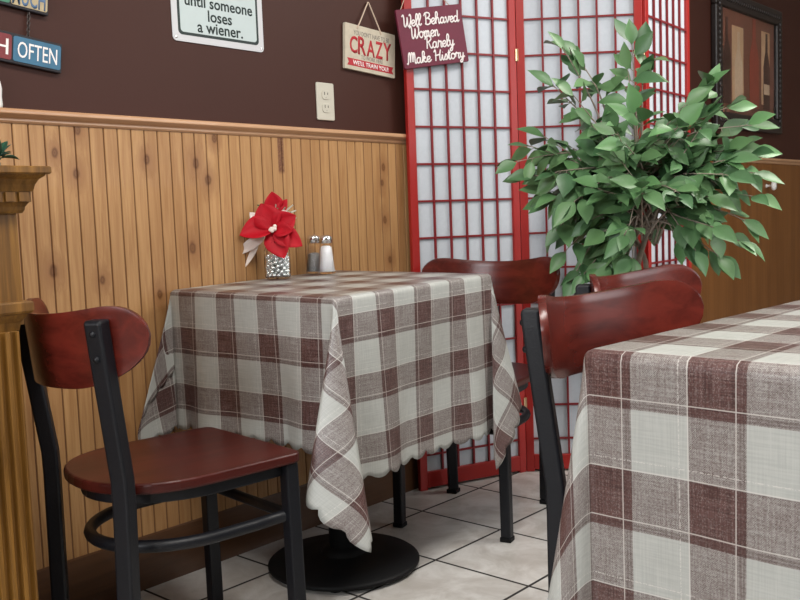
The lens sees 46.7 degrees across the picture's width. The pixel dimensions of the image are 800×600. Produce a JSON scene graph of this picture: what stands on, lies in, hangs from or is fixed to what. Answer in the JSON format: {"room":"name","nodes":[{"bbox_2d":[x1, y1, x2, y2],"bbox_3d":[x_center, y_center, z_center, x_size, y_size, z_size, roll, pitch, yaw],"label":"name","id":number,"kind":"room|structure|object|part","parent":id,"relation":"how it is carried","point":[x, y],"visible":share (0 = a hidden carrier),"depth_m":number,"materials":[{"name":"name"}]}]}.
{"room":"restaurant","nodes":[
{"label":"restaurant","id":0,"kind":"room"},
{"bbox_2d":[141,469,567,599],"bbox_3d":[2.549,0.682,2.068,5.800,0.060,11.000,2,7,42],"label":"floor","id":1,"kind":"structure","parent":0,"point":[456,537],"depth_m":2.54,"materials":[{"name":"tile"}]},
{"bbox_2d":[0,165,51,599],"bbox_3d":[-1.122,0.322,1.436,0.477,1.037,1.059,2,7,42],"label":"mantel","id":2,"kind":"object","parent":1,"relation":"on","point":[18,571],"visible":1,"depth_m":1.63,"materials":[{"name":"brown wood"}]},
{"bbox_2d":[0,141,19,164],"bbox_3d":[-0.729,-0.256,1.618,0.123,0.046,0.088,-6,6,-39],"label":"sprig","id":3,"kind":"object","parent":2,"relation":"on","point":[3,146],"visible":1,"depth_m":1.64,"materials":[{"name":"green plant"}]},
{"bbox_3d":[-1.159,-0.123,1.396,0.448,0.019,1.030,2,7,42],"label":"neck moulding","id":4,"kind":"part","parent":2,"relation":"part of","materials":[{"name":"brown wood"}]},
{"bbox_3d":[-1.155,0.066,1.412,0.444,0.052,1.026,2,7,42],"label":"moulding","id":5,"kind":"part","parent":2,"relation":"part of","materials":[{"name":"brown wood"}]},
{"bbox_2d":[0,165,51,173],"bbox_3d":[-1.141,-0.188,1.391,0.477,0.014,1.059,2,7,42],"label":"mantel shelf","id":6,"kind":"object","parent":2,"relation":"attached to","point":[4,169],"depth_m":1.59,"materials":[{"name":"brown wood"}]},
{"bbox_2d":[19,298,305,599],"bbox_3d":[-0.498,0.382,1.913,0.468,0.788,0.474,-7,7,-42],"label":"dining chair","id":7,"kind":"object","parent":1,"relation":"on","point":[94,347],"visible":0.94,"depth_m":1.80,"materials":[{"name":"brown wood"}]},
{"bbox_3d":[-0.741,0.394,1.929,0.069,0.754,0.042,-3,5,-11],"label":"post","id":8,"kind":"part","parent":7,"relation":"part of","materials":[{"name":"black metal"}]},
{"bbox_3d":[-0.638,0.081,1.770,0.123,0.154,0.474,-7,7,-42],"label":"backrest","id":9,"kind":"part","parent":7,"relation":"part of","materials":[{"name":"brown wood"}]},
{"bbox_3d":[-0.508,0.408,1.671,0.042,0.754,0.069,-1,5,17],"label":"post","id":10,"kind":"part","parent":7,"relation":"part of","materials":[{"name":"black metal"}]},
{"bbox_3d":[-0.478,0.334,1.928,0.410,0.022,0.384,-7,7,-42],"label":"seat","id":11,"kind":"part","parent":7,"relation":"part of","materials":[{"name":"brown wood"}]},
{"bbox_3d":[-0.483,0.359,1.925,0.346,0.027,0.338,-7,7,-42],"label":"seat rail","id":12,"kind":"part","parent":7,"relation":"part of","materials":[{"name":"black metal"}]},
{"bbox_3d":[-0.448,0.530,2.195,0.035,0.416,0.034,-7,7,-42],"label":"leg","id":13,"kind":"part","parent":7,"relation":"part of","materials":[{"name":"black metal"}]},
{"bbox_3d":[-0.221,0.544,1.942,0.035,0.416,0.034,-7,7,-42],"label":"leg","id":14,"kind":"part","parent":7,"relation":"part of","materials":[{"name":"black metal"}]},
{"bbox_2d":[268,527,419,592],"bbox_3d":[-0.156,0.332,2.468,0.548,0.765,0.611,2,6,38],"label":"table base","id":15,"kind":"object","parent":1,"relation":"on","point":[332,563],"visible":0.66,"depth_m":2.42,"materials":[{"name":"black metal"}]},
{"bbox_2d":[138,270,521,551],"bbox_3d":[-0.152,0.220,2.410,0.702,0.546,0.816,2,6,36],"label":"tablecloth","id":16,"kind":"object","parent":15,"relation":"on","point":[365,373],"visible":1,"depth_m":2.23,"materials":[{"name":"brown and cream plaid woven cotton fabric"}]},
{"bbox_2d":[264,242,290,278],"bbox_3d":[-0.344,-0.112,2.595,0.073,0.104,0.073,2,7,42],"label":"glass jar","id":17,"kind":"object","parent":16,"relation":"on","point":[276,267],"visible":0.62,"depth_m":2.57,"materials":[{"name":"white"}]},
{"bbox_3d":[-0.351,-0.125,2.592,0.012,0.012,0.012,2,7,42],"label":"bead","id":18,"kind":"object","parent":17,"relation":"in","visible":0},
{"bbox_2d":[239,192,301,266],"bbox_3d":[-0.369,-0.192,2.568,0.188,0.216,0.083,-3,5,-12],"label":"poinsettia","id":19,"kind":"object","parent":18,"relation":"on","point":[272,219],"visible":0.99,"depth_m":2.56,"materials":[{"name":"red fabric"}]},
{"bbox_2d":[306,235,319,273],"bbox_3d":[-0.254,-0.136,2.731,0.050,0.114,0.053,0,5,22],"label":"pepper shaker","id":20,"kind":"object","parent":16,"relation":"on","point":[313,244],"visible":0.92,"depth_m":2.71,"materials":[{"name":"clear glass"}]},
{"bbox_2d":[318,235,335,273],"bbox_3d":[-0.215,-0.133,2.694,0.050,0.114,0.053,0,5,22],"label":"salt shaker","id":21,"kind":"object","parent":16,"relation":"on","point":[326,264],"visible":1,"depth_m":2.68,"materials":[{"name":"clear glass"}]},
{"bbox_2d":[392,256,559,542],"bbox_3d":[0.237,0.271,2.867,0.474,0.788,0.468,1,6,28],"label":"dining chair","id":22,"kind":"object","parent":1,"relation":"on","point":[517,281],"visible":0.49,"depth_m":2.94,"materials":[{"name":"brown wood"}]},
{"bbox_3d":[-0.005,0.462,2.775,0.034,0.416,0.035,1,6,28],"label":"leg","id":23,"kind":"part","parent":22,"relation":"part of","materials":[{"name":"black metal"}]},
{"bbox_3d":[0.162,0.258,3.099,0.042,0.754,0.069,-2,5,-3],"label":"post","id":24,"kind":"part","parent":22,"relation":"part of","materials":[{"name":"black metal"}]},
{"bbox_3d":[0.305,-0.061,2.992,0.474,0.154,0.123,1,6,28],"label":"backrest","id":25,"kind":"part","parent":22,"relation":"part of","materials":[{"name":"brown wood"}]},
{"bbox_3d":[0.296,0.465,2.617,0.034,0.416,0.035,1,6,28],"label":"leg","id":26,"kind":"part","parent":22,"relation":"part of","materials":[{"name":"black metal"}]},
{"bbox_3d":[0.222,0.229,2.838,0.384,0.022,0.410,1,6,28],"label":"seat","id":27,"kind":"part","parent":22,"relation":"part of","materials":[{"name":"brown wood"}]},
{"bbox_3d":[0.227,0.252,2.847,0.338,0.027,0.346,1,6,28],"label":"seat rail","id":28,"kind":"part","parent":22,"relation":"part of","materials":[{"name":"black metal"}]},
{"bbox_3d":[0.470,0.261,2.938,0.069,0.754,0.042,-5,6,-31],"label":"post","id":29,"kind":"part","parent":22,"relation":"part of","materials":[{"name":"black metal"}]},
{"bbox_2d":[401,0,691,490],"bbox_3d":[0.620,-0.280,3.239,1.207,1.790,0.235,-4,6,-25],"label":"folding screen","id":30,"kind":"object","parent":1,"relation":"on","point":[461,119],"visible":0.45,"depth_m":3.20,"materials":[{"name":"red wood"}]},
{"bbox_2d":[394,0,468,69],"bbox_3d":[0.105,-0.905,3.033,0.269,0.305,0.012,-5,6,-27],"label":"hanging sign","id":31,"kind":"object","parent":30,"relation":"hanging from","point":[434,35],"visible":1,"depth_m":3.03,"materials":[{"name":"red paint"}]},
{"bbox_3d":[0.226,-0.259,3.165,0.432,1.790,0.020,-5,6,-27],"label":"panel frame","id":32,"kind":"part","parent":30,"relation":"part of","materials":[{"name":"red wood"}]},
{"bbox_3d":[0.638,-0.281,3.250,0.430,1.790,0.020,-2,5,3],"label":"panel frame","id":33,"kind":"part","parent":30,"relation":"part of","materials":[{"name":"red wood"}]},
{"bbox_3d":[0.987,-0.308,3.412,0.020,1.790,0.433,2,6,37],"label":"panel frame","id":34,"kind":"part","parent":30,"relation":"part of","materials":[{"name":"red wood"}]},
{"bbox_2d":[520,280,703,593],"bbox_3d":[0.493,0.377,1.559,0.474,0.788,0.468,-7,7,-41],"label":"dining chair","id":35,"kind":"object","parent":1,"relation":"on","point":[558,333],"visible":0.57,"depth_m":1.66,"materials":[{"name":"brown wood"}]},
{"bbox_3d":[0.249,0.389,1.573,0.069,0.754,0.042,-1,5,18],"label":"post","id":36,"kind":"part","parent":35,"relation":"part of","materials":[{"name":"black metal"}]},
{"bbox_3d":[0.367,0.054,1.660,0.474,0.154,0.123,-7,7,-41],"label":"backrest","id":37,"kind":"part","parent":35,"relation":"part of","materials":[{"name":"brown wood"}]},
{"bbox_2d":[574,264,701,294],"bbox_3d":[0.672,0.327,2.051,0.468,0.788,0.474,3,7,43],"label":"dining chair","id":38,"kind":"object","parent":1,"relation":"on","point":[678,272],"visible":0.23,"depth_m":2.23,"materials":[{"name":"brown wood"}]},
{"bbox_3d":[0.429,0.341,2.044,0.069,0.754,0.042,-1,5,13],"label":"post","id":39,"kind":"part","parent":38,"relation":"part of","materials":[{"name":"black metal"}]},
{"bbox_2d":[495,18,783,295],"bbox_3d":[0.729,-0.104,2.803,0.700,1.509,0.630,2,7,42],"label":"artificial ficus","id":40,"kind":"object","parent":1,"relation":"on","point":[668,171],"visible":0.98,"depth_m":2.75,"materials":[{"name":"plant"}]},
{"bbox_3d":[0.954,0.396,1.347,0.756,0.752,1.246,3,7,43],"label":"pedestal table","id":41,"kind":"object","parent":1,"relation":"on","visible":0},
{"bbox_2d":[548,300,799,599],"bbox_3d":[0.957,0.326,1.328,0.944,0.620,1.442,2,7,42],"label":"tablecloth","id":42,"kind":"object","parent":41,"relation":"on","point":[683,482],"visible":1,"depth_m":1.06,"materials":[{"name":"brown and cream plaid woven cotton fabric"}]},
{"bbox_2d":[0,0,799,159],"bbox_3d":[0.488,-0.800,3.725,0.148,2.750,11.000,2,7,42],"label":"wall","id":43,"kind":"structure","parent":0,"point":[120,57],"depth_m":2.56,"materials":[{"name":"brown paint"}]},
{"bbox_2d":[0,0,61,73],"bbox_3d":[-0.916,-0.627,2.023,0.015,0.230,0.371,2,7,42],"label":"sign","id":44,"kind":"object","parent":43,"relation":"attached to","point":[15,49],"visible":1,"depth_m":2.10,"materials":[{"name":"painted wood"},{"name":"white paint"},{"name":"blue paint"}]},
{"bbox_3d":[-0.844,-0.624,2.106,0.009,0.065,0.009,2,1,42],"label":"chain","id":45,"kind":"part","parent":44,"relation":"part of","materials":[{"name":"grey metal"}]},
{"bbox_2d":[0,123,410,569],"bbox_3d":[-1.184,0.163,1.762,0.011,1.040,4.560,2,7,42],"label":"wainscoting","id":46,"kind":"structure","parent":43,"relation":"attached to","point":[129,219],"depth_m":2.37,"materials":[{"name":"brown wood"}]},
{"bbox_2d":[170,0,263,51],"bbox_3d":[-0.493,-0.876,2.497,0.004,0.380,0.305,2,7,42],"label":"sign","id":47,"kind":"object","parent":43,"relation":"attached to","point":[235,24],"visible":1,"depth_m":2.51,"materials":[{"name":"grey"}]},
{"bbox_2d":[37,429,525,599],"bbox_3d":[0.596,0.501,3.785,0.014,0.142,11.000,2,7,42],"label":"baseboard","id":48,"kind":"structure","parent":43,"relation":"attached to","point":[91,576],"depth_m":2.46,"materials":[{"name":"brown wood"}]},
{"bbox_2d":[315,82,334,120],"bbox_3d":[-0.226,-0.601,2.810,0.009,0.112,0.072,2,7,42],"label":"wall outlet","id":49,"kind":"object","parent":43,"relation":"attached to","point":[324,91],"visible":1,"depth_m":2.80,"materials":[{"name":"beige plastic"}]},
{"bbox_2d":[322,90,329,99],"bbox_3d":[-0.224,-0.621,2.806,0.003,0.028,0.033,2,7,42],"label":"receptacle","id":50,"kind":"object","parent":49,"relation":"attached to","point":[325,93],"depth_m":2.81,"materials":[{"name":"beige plastic"}]},
{"bbox_2d":[322,103,330,112],"bbox_3d":[-0.223,-0.582,2.810,0.003,0.028,0.033,2,7,42],"label":"receptacle","id":51,"kind":"object","parent":49,"relation":"attached to","point":[326,107],"depth_m":2.81,"materials":[{"name":"beige plastic"}]},
{"bbox_2d":[343,2,394,78],"bbox_3d":[-0.097,-0.828,2.939,0.016,0.230,0.237,2,7,41],"label":"sign","id":52,"kind":"object","parent":43,"relation":"attached to","point":[365,50],"visible":1,"depth_m":2.93,"materials":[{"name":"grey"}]},
{"bbox_3d":[-0.099,-0.895,2.931,0.010,0.094,0.114,2,4,42],"label":"cord","id":53,"kind":"part","parent":52,"relation":"part of","materials":[{"name":"beige fabric"}]},
{"bbox_2d":[0,107,799,164],"bbox_3d":[0.563,-0.605,3.682,0.033,0.033,11.000,2,7,42],"label":"trim","id":54,"kind":"structure","parent":43,"relation":"attached to","point":[7,115],"depth_m":2.42,"materials":[{"name":"brown wood"}]},
{"bbox_2d":[0,82,2,107],"bbox_3d":[-0.892,-0.471,2.046,0.025,0.092,0.025,2,7,42],"label":"ceramic figurine","id":55,"kind":"object","parent":54,"relation":"on","point":[1,101],"visible":1,"depth_m":2.05,"materials":[{"name":"white ceramic"}]},
{"bbox_2d":[692,161,799,323],"bbox_3d":[2.282,-0.308,5.655,0.009,1.040,5.840,2,7,42],"label":"wainscoting","id":56,"kind":"structure","parent":43,"relation":"attached to","point":[774,281],"depth_m":5.51,"materials":[{"name":"brown wood"}]},
{"bbox_2d":[711,0,781,134],"bbox_3d":[1.976,-1.321,5.234,0.043,0.725,0.970,2,7,42],"label":"framed picture","id":57,"kind":"object","parent":43,"relation":"attached to","point":[746,35],"visible":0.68,"depth_m":5.21,"materials":[{"name":"brown paint"}]},
{"bbox_3d":[1.974,-1.322,5.235,0.002,0.563,0.808,2,7,42],"label":"glass pane","id":58,"kind":"part","parent":57,"relation":"part of","materials":[{"name":"brown"}]},
{"bbox_2d":[766,182,776,189],"bbox_3d":[2.200,-0.677,5.495,0.058,0.058,0.058,2,7,42],"label":"coat hook","id":59,"kind":"object","parent":43,"relation":"attached to","point":[773,185],"visible":0.93,"depth_m":5.47,"materials":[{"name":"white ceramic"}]}
]}

